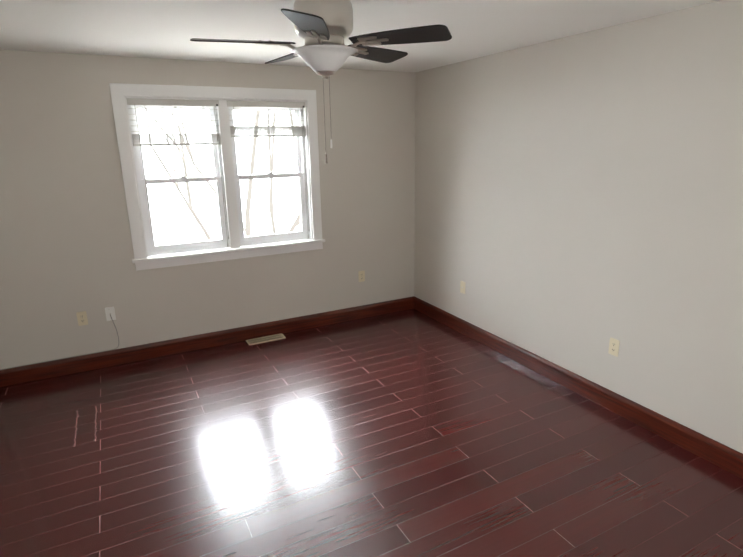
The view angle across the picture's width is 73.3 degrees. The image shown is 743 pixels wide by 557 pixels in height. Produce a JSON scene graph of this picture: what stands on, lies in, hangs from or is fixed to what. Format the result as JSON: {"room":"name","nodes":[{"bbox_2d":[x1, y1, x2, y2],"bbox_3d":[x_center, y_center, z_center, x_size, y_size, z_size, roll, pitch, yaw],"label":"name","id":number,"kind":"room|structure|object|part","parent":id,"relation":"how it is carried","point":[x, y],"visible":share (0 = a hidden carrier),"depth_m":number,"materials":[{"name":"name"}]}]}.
{"room":"empty bedroom","nodes":[
{"label":"empty bedroom","id":0,"kind":"room"},
{"bbox_2d":[0,49,415,368],"bbox_3d":[-1.300,-0.604,4.441,3.883,2.440,0.140,-9,17,-26],"label":"wall","id":1,"kind":"structure","parent":0,"point":[66,251],"depth_m":4.12,"materials":[{"name":"paint"}]},
{"bbox_2d":[76,311,87,325],"bbox_3d":[-2.338,0.324,4.040,0.070,0.115,0.007,-9,17,-26],"label":"electrical outlet","id":2,"kind":"object","parent":1,"relation":"attached to","point":[82,319],"visible":1,"depth_m":4.04,"materials":[{"name":"beige plastic"}]},
{"bbox_2d":[105,306,115,320],"bbox_3d":[-2.155,0.292,4.125,0.070,0.115,0.016,-9,17,-26],"label":"outlet","id":3,"kind":"object","parent":1,"relation":"attached to","point":[109,311],"visible":0.85,"depth_m":4.13,"materials":[{"name":"white plastic"}]},
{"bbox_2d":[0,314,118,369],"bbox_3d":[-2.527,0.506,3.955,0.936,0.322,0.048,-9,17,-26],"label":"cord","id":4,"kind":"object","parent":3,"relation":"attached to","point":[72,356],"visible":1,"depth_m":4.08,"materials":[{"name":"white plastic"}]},
{"bbox_2d":[0,296,413,386],"bbox_3d":[-1.245,0.525,4.677,3.883,0.135,0.016,-9,17,-26],"label":"baseboard","id":5,"kind":"structure","parent":1,"relation":"attached to","point":[34,372],"depth_m":4.48,"materials":[{"name":"brown wood"}]},
{"bbox_2d":[109,83,324,270],"bbox_3d":[-1.250,-0.892,4.362,1.700,1.455,0.180,-9,17,-26],"label":"window","id":6,"kind":"structure","parent":1,"relation":"in","point":[127,104],"depth_m":4.30,"materials":[{"name":"white wood"}]},
{"bbox_2d":[126,98,220,145],"bbox_3d":[-1.584,-1.266,4.061,0.694,0.356,0.052,-9,17,-26],"label":"blind","id":7,"kind":"object","parent":6,"relation":"attached to","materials":[{"name":"grey"}]},
{"bbox_3d":[-1.608,-0.852,4.236,0.564,1.111,0.040,-9,17,-26],"label":"glass","id":8,"kind":"part","parent":6,"relation":"part of","materials":[{"name":"clear glass"}]},
{"bbox_3d":[-1.220,-0.260,4.496,1.700,0.025,0.095,-9,17,-26],"label":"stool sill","id":9,"kind":"part","parent":6,"relation":"part of","materials":[{"name":"white wood"}]},
{"bbox_2d":[226,100,305,136],"bbox_3d":[-0.913,-1.398,4.388,0.694,0.296,0.052,-9,17,-26],"label":"blind","id":10,"kind":"object","parent":6,"relation":"attached to","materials":[{"name":"grey"}]},
{"bbox_3d":[-0.936,-0.955,4.571,0.564,1.111,0.040,-9,17,-26],"label":"glass","id":11,"kind":"part","parent":6,"relation":"part of","materials":[{"name":"clear glass"}]},
{"bbox_2d":[358,271,364,281],"bbox_3d":[-0.101,-0.023,5.155,0.070,0.115,0.007,-9,17,-26],"label":"electrical outlet","id":12,"kind":"object","parent":1,"relation":"attached to","point":[361,276],"visible":1,"depth_m":5.15,"materials":[{"name":"beige plastic"}]},
{"bbox_2d":[0,0,719,71],"bbox_3d":[-0.224,-1.303,2.071,4.163,0.120,4.881,-9,17,-26],"label":"ceiling","id":13,"kind":"structure","parent":0,"point":[167,29],"depth_m":2.87,"materials":[{"name":"white paint"}]},
{"bbox_2d":[190,0,451,162],"bbox_3d":[-0.236,-0.924,2.338,1.122,0.750,1.101,-9,17,-26],"label":"ceiling fan","id":14,"kind":"object","parent":13,"relation":"hanging from","point":[324,29],"visible":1,"depth_m":2.18,"materials":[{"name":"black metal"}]},
{"bbox_3d":[-0.215,-1.103,2.268,0.266,0.368,0.266,-9,17,-26],"label":"motor","id":15,"kind":"part","parent":14,"relation":"part of","materials":[{"name":"silver metal"}]},
{"bbox_3d":[-0.213,-0.998,2.297,0.303,0.090,0.303,-9,17,-26],"label":"lamp shade","id":16,"kind":"part","parent":14,"relation":"part of","materials":[{"name":"white glass"}]},
{"bbox_2d":[0,308,742,556],"bbox_3d":[-0.183,1.157,2.743,4.163,0.100,4.881,-9,17,-26],"label":"floor","id":17,"kind":"structure","parent":0,"point":[413,432],"depth_m":2.89,"materials":[{"name":"brown wood"}]},
{"bbox_2d":[246,333,285,344],"bbox_3d":[-0.999,0.572,4.726,0.351,0.011,0.130,-9,17,-26],"label":"floor vent","id":18,"kind":"object","parent":17,"relation":"in","point":[265,339],"visible":1,"depth_m":4.72,"materials":[{"name":"beige metal"}]},
{"bbox_2d":[414,0,742,452],"bbox_3d":[1.579,-0.341,3.298,0.140,2.440,4.881,-9,17,-26],"label":"wall","id":19,"kind":"structure","parent":0,"point":[578,201],"depth_m":3.23,"materials":[{"name":"paint"}]},
{"bbox_2d":[460,281,465,293],"bbox_3d":[0.855,0.084,4.703,0.016,0.115,0.070,-9,17,-26],"label":"outlet","id":20,"kind":"object","parent":19,"relation":"attached to","point":[462,286],"visible":1,"depth_m":4.70,"materials":[{"name":"beige plastic"}]},
{"bbox_2d":[414,296,742,478],"bbox_3d":[1.529,0.782,3.567,0.016,0.135,4.601,-9,17,-26],"label":"baseboard","id":21,"kind":"structure","parent":19,"relation":"attached to","point":[721,455],"depth_m":3.41,"materials":[{"name":"brown wood"}]},
{"bbox_2d":[608,338,619,356],"bbox_3d":[1.609,0.455,3.317,0.007,0.115,0.070,-9,17,-26],"label":"electrical outlet","id":22,"kind":"object","parent":19,"relation":"attached to","point":[614,346],"visible":1,"depth_m":3.31,"materials":[{"name":"beige plastic"}]},
{"label":"outside","id":23,"kind":"structure","parent":0,"visible":0},
{"bbox_2d":[144,109,300,249],"bbox_3d":[-3.424,-3.048,8.079,9.259,11.317,4.249,-9,17,-26],"label":"trees","id":24,"kind":"object","parent":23,"point":[247,219],"depth_m":8.41,"materials":[{"name":"beige plant"}]},
{"bbox_2d":[137,109,307,256],"bbox_3d":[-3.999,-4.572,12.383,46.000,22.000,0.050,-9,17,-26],"label":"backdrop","id":25,"kind":"structure","parent":23,"point":[204,157],"depth_m":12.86,"materials":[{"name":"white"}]}
]}

